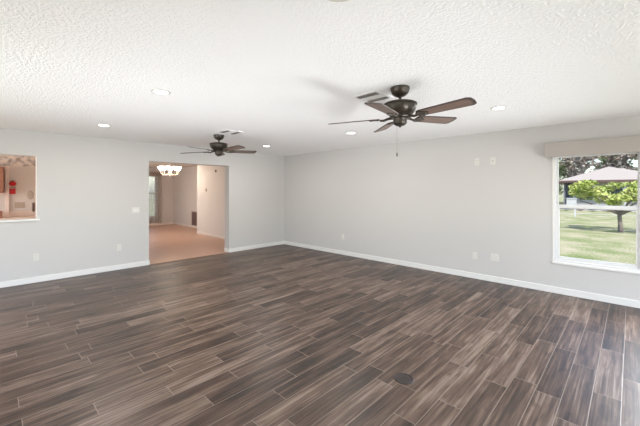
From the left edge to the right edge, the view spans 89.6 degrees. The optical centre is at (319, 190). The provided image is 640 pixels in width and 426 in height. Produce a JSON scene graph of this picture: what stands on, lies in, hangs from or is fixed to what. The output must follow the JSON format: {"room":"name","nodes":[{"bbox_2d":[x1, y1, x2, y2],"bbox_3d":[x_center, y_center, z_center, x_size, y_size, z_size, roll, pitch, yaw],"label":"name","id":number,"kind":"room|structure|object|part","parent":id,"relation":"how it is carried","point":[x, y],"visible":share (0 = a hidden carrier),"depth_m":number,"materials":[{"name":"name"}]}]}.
{"room":"empty living room","nodes":[
{"label":"empty living room","id":0,"kind":"room"},
{"bbox_2d":[0,166,35,211],"bbox_3d":[-7.627,0.269,6.497,0.200,2.440,4.750,0,0,44],"label":"wall","id":1,"kind":"structure","parent":0,"point":[24,177],"depth_m":7.26,"materials":[{"name":"paint"}]},
{"bbox_2d":[0,167,3,192],"bbox_3d":[-7.030,-0.221,6.713,0.360,0.560,0.630,0,0,44],"label":"upper cabinet","id":2,"kind":"object","parent":1,"relation":"attached to","point":[1,168],"visible":1,"depth_m":6.81,"materials":[{"name":"wood"}]},
{"bbox_2d":[5,166,8,215],"bbox_3d":[-6.889,0.019,7.089,0.040,1.100,0.063,0,0,44],"label":"trim","id":3,"kind":"structure","parent":1,"relation":"attached to","point":[6,167],"depth_m":7.07,"materials":[{"name":"beige wood"}]},
{"bbox_2d":[9,181,15,193],"bbox_3d":[-6.821,-0.072,7.143,0.063,0.311,0.124,0,0,44],"label":"wall decoration","id":4,"kind":"object","parent":1,"relation":"attached to","point":[12,183],"visible":1,"depth_m":7.14,"materials":[{"name":"red ceramic"}]},
{"bbox_2d":[0,155,35,166],"bbox_3d":[-7.521,-0.676,6.458,0.007,0.270,4.640,0,0,44],"label":"trim","id":5,"kind":"structure","parent":1,"relation":"attached to","point":[5,160],"depth_m":7.22,"materials":[{"name":"beige stone"}]},
{"bbox_2d":[15,202,24,207],"bbox_3d":[-6.755,0.334,7.247,0.013,0.130,0.170,0,0,44],"label":"light switch","id":6,"kind":"object","parent":1,"relation":"attached to","point":[17,204],"visible":1,"depth_m":7.25,"materials":[{"name":"beige plastic"}]},
{"bbox_2d":[26,191,33,198],"bbox_3d":[-6.637,0.109,7.370,0.012,0.205,0.132,0,0,44],"label":"wall plaque","id":7,"kind":"object","parent":1,"relation":"attached to","point":[29,194],"visible":1,"depth_m":7.36,"materials":[{"name":"beige ceramic"}]},
{"bbox_2d":[31,202,34,211],"bbox_3d":[-6.582,0.389,7.393,0.060,0.220,0.060,0,0,44],"label":"wall telephone","id":8,"kind":"object","parent":1,"relation":"attached to","point":[32,203],"visible":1,"depth_m":7.38,"materials":[{"name":"plastic"}]},
{"bbox_2d":[0,128,283,281],"bbox_3d":[-3.719,0.269,6.254,0.200,2.440,7.630,0,0,44],"label":"wall","id":9,"kind":"structure","parent":0,"point":[88,188],"depth_m":5.86,"materials":[{"name":"paint"}]},
{"bbox_2d":[0,218,39,221],"bbox_3d":[-5.098,0.474,4.819,0.250,0.030,1.350,0,0,44],"label":"trim","id":10,"kind":"structure","parent":9,"relation":"attached to","point":[21,219],"depth_m":5.06,"materials":[{"name":"white paint"}]},
{"bbox_2d":[33,253,38,260],"bbox_3d":[-4.589,1.079,5.203,0.010,0.116,0.072,0,0,44],"label":"wall outlet","id":11,"kind":"object","parent":9,"relation":"attached to","point":[35,256],"visible":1,"depth_m":5.20,"materials":[{"name":"white plastic"}]},
{"bbox_2d":[132,207,139,212],"bbox_3d":[-3.574,0.384,6.253,0.011,0.116,0.140,0,0,44],"label":"light switch","id":12,"kind":"object","parent":9,"relation":"attached to","point":[134,209],"visible":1,"depth_m":6.25,"materials":[{"name":"white plastic"}]},
{"bbox_2d":[0,241,283,287],"bbox_3d":[-3.578,1.443,6.247,0.014,0.092,7.416,0,0,44],"label":"baseboard","id":13,"kind":"structure","parent":9,"relation":"attached to","point":[3,284],"depth_m":5.69,"materials":[{"name":"white paint"}]},
{"bbox_2d":[150,252,228,264],"bbox_3d":[-2.798,1.486,7.068,0.045,0.006,1.780,0,0,44],"label":"trim","id":14,"kind":"structure","parent":9,"relation":"attached to","point":[226,252],"depth_m":7.00,"materials":[{"name":"brown wood"}]},
{"bbox_2d":[149,168,172,222],"bbox_3d":[-7.870,0.269,12.940,0.200,2.440,3.780,0,0,44],"label":"wall","id":15,"kind":"structure","parent":0,"point":[166,180],"depth_m":14.02,"materials":[{"name":"paint"}]},
{"bbox_2d":[149,172,161,223],"bbox_3d":[-7.221,0.314,13.334,0.085,2.150,1.280,0,0,44],"label":"curtain","id":16,"kind":"object","parent":15,"relation":"hanging from","point":[155,215],"visible":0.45,"depth_m":13.58,"materials":[{"name":"beige fabric"}]},
{"bbox_2d":[173,165,224,235],"bbox_3d":[-4.055,0.269,11.542,7.630,2.440,0.890,0,0,44],"label":"wall","id":17,"kind":"structure","parent":0,"point":[189,195],"depth_m":10.87,"materials":[{"name":"paint"}]},
{"bbox_2d":[149,222,224,238],"bbox_3d":[-5.126,1.443,10.289,7.430,0.092,3.780,0,0,44],"label":"baseboard","id":18,"kind":"structure","parent":17,"relation":"attached to","point":[165,223],"depth_m":12.90,"materials":[{"name":"beige wood"}]},
{"bbox_2d":[191,211,196,225],"bbox_3d":[-4.986,1.129,12.773,0.480,0.580,0.012,0,0,44],"label":"air vent","id":19,"kind":"object","parent":17,"relation":"in","point":[193,213],"visible":0.99,"depth_m":12.77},
{"bbox_2d":[0,224,639,425],"bbox_3d":[-3.604,1.549,5.517,16.650,0.120,8.930,0,0,44],"label":"floor","id":20,"kind":"structure","parent":0,"point":[283,334],"depth_m":3.05,"materials":[{"name":"brown wood"}]},
{"bbox_2d":[0,211,35,218],"bbox_3d":[-7.568,0.979,5.954,0.620,1.020,3.690,0,0,44],"label":"countertop","id":21,"kind":"structure","parent":20,"relation":"on","point":[12,214],"depth_m":7.18,"materials":[{"name":"stone"}]},
{"bbox_2d":[394,373,413,384],"bbox_3d":[0.663,1.486,2.543,0.154,0.006,0.154,0,0,44],"label":"floor outlet cover","id":22,"kind":"object","parent":20,"relation":"on","point":[402,378],"visible":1,"depth_m":2.54,"materials":[{"name":"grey metal"}]},
{"bbox_3d":[0.663,1.486,2.543,0.116,0.002,0.116,0,0,44],"label":"lid","id":23,"kind":"part","parent":22,"relation":"part of","materials":[{"name":"grey metal"}]},
{"bbox_2d":[0,0,639,167],"bbox_3d":[-3.604,-1.026,5.517,16.650,0.150,8.930,0,0,44],"label":"ceiling","id":24,"kind":"structure","parent":0,"point":[277,73],"depth_m":2.49,"materials":[{"name":"white paint"}]},
{"bbox_2d":[151,89,170,94],"bbox_3d":[-1.539,-0.947,3.113,0.176,0.008,0.176,0,0,44],"label":"recessed light","id":25,"kind":"object","parent":24,"relation":"in","point":[156,91],"visible":1,"depth_m":3.11,"materials":[{"name":"white plastic"}]},
{"bbox_2d":[158,163,180,175],"bbox_3d":[-4.892,-0.701,10.481,0.694,0.500,0.694,0,0,44],"label":"chandelier","id":26,"kind":"object","parent":24,"relation":"hanging from","point":[169,167],"visible":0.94,"depth_m":10.40,"materials":[{"name":"white glass"}]},
{"bbox_2d":[180,134,256,155],"bbox_3d":[-1.704,-0.766,5.520,1.262,0.370,1.294,0,0,44],"label":"ceiling fan","id":27,"kind":"object","parent":24,"relation":"hanging from","point":[218,147],"visible":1,"depth_m":5.47,"materials":[{"name":"brown metal"}]},
{"bbox_3d":[-1.419,-0.683,5.269,0.450,0.002,0.122,-3,-12,40],"label":"blade panel","id":28,"kind":"part","parent":27,"relation":"part of","materials":[{"name":"brown wood"}]},
{"bbox_3d":[-1.384,-0.685,5.762,0.450,0.002,0.122,-3,-12,-32],"label":"blade panel","id":29,"kind":"part","parent":27,"relation":"part of","materials":[{"name":"brown wood"}]},
{"bbox_2d":[218,129,244,134],"bbox_3d":[-1.453,-0.945,5.247,0.300,0.012,0.330,0,0,44],"label":"ceiling vent","id":30,"kind":"object","parent":24,"relation":"in","point":[226,131],"visible":1,"depth_m":5.24,"materials":[{"name":"white metal"}]},
{"bbox_2d":[329,0,347,1],"bbox_3d":[0.093,-0.947,1.536,0.176,0.008,0.176,0,0,44],"label":"recessed light","id":31,"kind":"object","parent":24,"relation":"in","point":[329,0],"visible":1,"depth_m":1.60,"materials":[{"name":"white plastic"}]},
{"bbox_2d":[352,90,393,102],"bbox_3d":[0.540,-0.945,3.280,0.300,0.012,0.330,0,0,44],"label":"ceiling vent","id":32,"kind":"object","parent":24,"relation":"in","point":[373,96],"visible":0.92,"depth_m":3.26,"materials":[{"name":"white metal"}]},
{"bbox_2d":[328,85,476,155],"bbox_3d":[0.763,-0.631,2.942,1.257,0.640,1.300,0,0,44],"label":"ceiling fan","id":33,"kind":"object","parent":24,"relation":"hanging from","point":[399,110],"visible":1,"depth_m":2.87,"materials":[{"name":"brown wood"}]},
{"bbox_3d":[0.320,-0.651,3.061,0.487,0.007,0.152,-3,12,11],"label":"blade","id":34,"kind":"part","parent":33,"relation":"part of","materials":[{"name":"brown wood"}]},
{"bbox_3d":[0.514,-0.661,2.615,0.152,0.007,0.487,11,7,31],"label":"blade","id":35,"kind":"part","parent":33,"relation":"part of","materials":[{"name":"brown wood"}]},
{"bbox_3d":[0.518,-0.658,2.623,0.122,0.002,0.450,11,7,31],"label":"blade panel","id":36,"kind":"part","parent":33,"relation":"part of","materials":[{"name":"brown wood"}]},
{"bbox_3d":[0.697,-0.667,3.397,0.122,0.003,0.450,-15,1,-6],"label":"blade panel","id":37,"kind":"part","parent":33,"relation":"part of","materials":[{"name":"brown wood"}]},
{"bbox_3d":[1.121,-0.689,3.156,0.450,0.002,0.122,-3,-12,-25],"label":"blade panel","id":38,"kind":"part","parent":33,"relation":"part of","materials":[{"name":"brown wood"}]},
{"bbox_3d":[1.128,-0.693,3.160,0.487,0.007,0.152,-3,-12,-25],"label":"blade","id":39,"kind":"part","parent":33,"relation":"part of","materials":[{"name":"brown wood"}]},
{"bbox_3d":[1.032,-0.688,2.666,0.152,0.007,0.487,13,-11,-42],"label":"blade","id":40,"kind":"part","parent":33,"relation":"part of","materials":[{"name":"brown wood"}]},
{"bbox_3d":[1.026,-0.684,2.671,0.122,0.002,0.450,13,-11,-42],"label":"blade panel","id":41,"kind":"part","parent":33,"relation":"part of","materials":[{"name":"brown wood"}]},
{"bbox_2d":[490,106,506,109],"bbox_3d":[2.064,-0.947,3.720,0.176,0.008,0.176,0,0,44],"label":"recessed light","id":42,"kind":"object","parent":24,"relation":"in","point":[497,107],"visible":1,"depth_m":3.72,"materials":[{"name":"white plastic"}]},
{"bbox_2d":[284,115,639,300],"bbox_3d":[2.173,0.269,6.007,9.020,2.440,0.200,0,0,44],"label":"wall","id":43,"kind":"structure","parent":0,"point":[430,203],"depth_m":5.75,"materials":[{"name":"paint"}]},
{"bbox_2d":[284,241,639,307],"bbox_3d":[2.098,1.443,5.930,8.620,0.092,0.014,0,0,44],"label":"baseboard","id":44,"kind":"structure","parent":43,"relation":"attached to","point":[581,294],"depth_m":5.22,"materials":[{"name":"white paint"}]},
{"bbox_2d":[490,157,494,164],"bbox_3d":[2.811,-0.477,5.238,0.072,0.116,0.018,0,0,44],"label":"cable plate","id":45,"kind":"object","parent":43,"relation":"attached to","point":[492,160],"visible":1,"depth_m":5.25,"materials":[{"name":"white plastic"}]},
{"bbox_2d":[491,253,498,261],"bbox_3d":[2.835,1.089,5.221,0.118,0.116,0.010,0,0,44],"label":"wall outlet","id":46,"kind":"object","parent":43,"relation":"attached to","point":[494,257],"visible":1,"depth_m":5.22,"materials":[{"name":"white plastic"}]},
{"bbox_2d":[544,135,639,157],"bbox_3d":[3.691,-0.579,4.311,1.120,0.205,0.130,0,0,44],"label":"window valance","id":47,"kind":"object","parent":43,"relation":"attached to","point":[625,144],"visible":1,"depth_m":4.28,"materials":[{"name":"fabric"}]},
{"bbox_2d":[552,152,639,274],"bbox_3d":[3.764,0.249,4.401,0.956,1.624,0.140,0,0,44],"label":"window","id":48,"kind":"structure","parent":43,"relation":"in","point":[556,258],"depth_m":4.44,"materials":[{"name":"white plastic"}]},
{"bbox_3d":[3.730,0.235,4.366,0.948,1.596,0.015,0,0,44],"label":"casing","id":49,"kind":"part","parent":48,"relation":"part of","materials":[{"name":"white paint"}]},
{"bbox_3d":[3.725,1.048,4.361,0.956,0.027,0.029,0,0,44],"label":"sill","id":50,"kind":"part","parent":48,"relation":"part of","materials":[{"name":"white paint"}]},
{"bbox_3d":[3.784,-0.127,4.422,0.856,0.781,0.030,0,0,44],"label":"sash","id":51,"kind":"part","parent":48,"relation":"part of","materials":[{"name":"white plastic"}]},
{"bbox_3d":[3.760,0.606,4.397,0.856,0.799,0.030,0,0,44],"label":"sash","id":52,"kind":"part","parent":48,"relation":"part of","materials":[{"name":"white plastic"}]},
{"label":"outside","id":53,"kind":"structure","parent":0,"visible":0},
{"bbox_2d":[149,196,635,264],"bbox_3d":[24.314,1.689,25.176,140.000,0.001,150.000,0,0,44],"label":"lawn","id":54,"kind":"structure","parent":53,"point":[587,235],"depth_m":11.77,"materials":[{"name":"green plant"}]},
{"bbox_2d":[559,163,567,194],"bbox_3d":[25.225,-3.674,36.853,5.046,10.941,5.027,0,0,44],"label":"tree","id":55,"kind":"object","parent":54,"relation":"on","point":[561,172],"visible":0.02,"depth_m":35.65,"materials":[{"name":"green plant"}]},
{"bbox_2d":[566,198,577,209],"bbox_3d":[21.806,1.179,27.876,0.780,1.020,0.680,0,0,44],"label":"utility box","id":56,"kind":"object","parent":54,"relation":"on","point":[569,201],"visible":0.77,"depth_m":27.65,"materials":[{"name":"white metal"}]},
{"bbox_2d":[559,157,588,186],"bbox_3d":[31.589,-3.735,40.658,4.315,11.080,4.151,0,0,44],"label":"tree","id":57,"kind":"object","parent":54,"relation":"on","point":[563,160],"visible":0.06,"depth_m":40.50,"materials":[{"name":"green plant"}]},
{"bbox_2d":[559,156,600,177],"bbox_3d":[28.139,-3.386,34.705,3.474,10.377,4.023,0,0,44],"label":"tree","id":58,"kind":"object","parent":54,"relation":"on","point":[573,170],"visible":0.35,"depth_m":34.53,"materials":[{"name":"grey plant"}]},
{"bbox_2d":[560,209,631,216],"bbox_3d":[17.238,1.409,19.359,9.190,0.560,0.080,0,0,44],"label":"rail fence","id":59,"kind":"object","parent":54,"relation":"on","point":[574,213],"visible":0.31,"depth_m":20.23,"materials":[{"name":"white wood"}]},
{"bbox_3d":[17.238,1.469,19.359,9.100,0.027,0.027,0,0,44],"label":"rail","id":60,"kind":"part","parent":59,"relation":"part of","materials":[{"name":"white wood"}]},
{"bbox_2d":[559,167,636,211],"bbox_3d":[26.141,-0.186,28.125,7.870,3.750,8.020,0,0,44],"label":"house","id":61,"kind":"structure","parent":54,"relation":"on","point":[603,176],"depth_m":26.76,"materials":[{"name":"white"}]},
{"bbox_2d":[568,179,636,231],"bbox_3d":[12.376,0.641,12.836,4.069,2.214,2.650,0,0,44],"label":"tree","id":62,"kind":"object","parent":54,"relation":"on","point":[580,189],"visible":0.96,"depth_m":13.03,"materials":[{"name":"green plant"}]},
{"bbox_2d":[585,155,629,172],"bbox_3d":[33.497,-4.029,37.831,4.179,11.649,4.196,0,0,44],"label":"tree","id":63,"kind":"object","parent":54,"relation":"on","point":[601,158],"visible":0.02,"depth_m":37.07,"materials":[{"name":"green plant"}]},
{"bbox_2d":[593,155,636,170],"bbox_3d":[40.114,-4.144,43.288,5.750,11.886,5.626,0,0,44],"label":"tree","id":64,"kind":"object","parent":54,"relation":"on","point":[601,164],"visible":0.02,"depth_m":44.41,"materials":[{"name":"green plant"}]},
{"bbox_2d":[602,154,636,169],"bbox_3d":[30.316,-3.615,32.606,3.325,10.827,3.340,0,0,44],"label":"tree","id":65,"kind":"object","parent":54,"relation":"on","point":[621,160],"visible":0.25,"depth_m":32.44,"materials":[{"name":"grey plant"}]}
]}

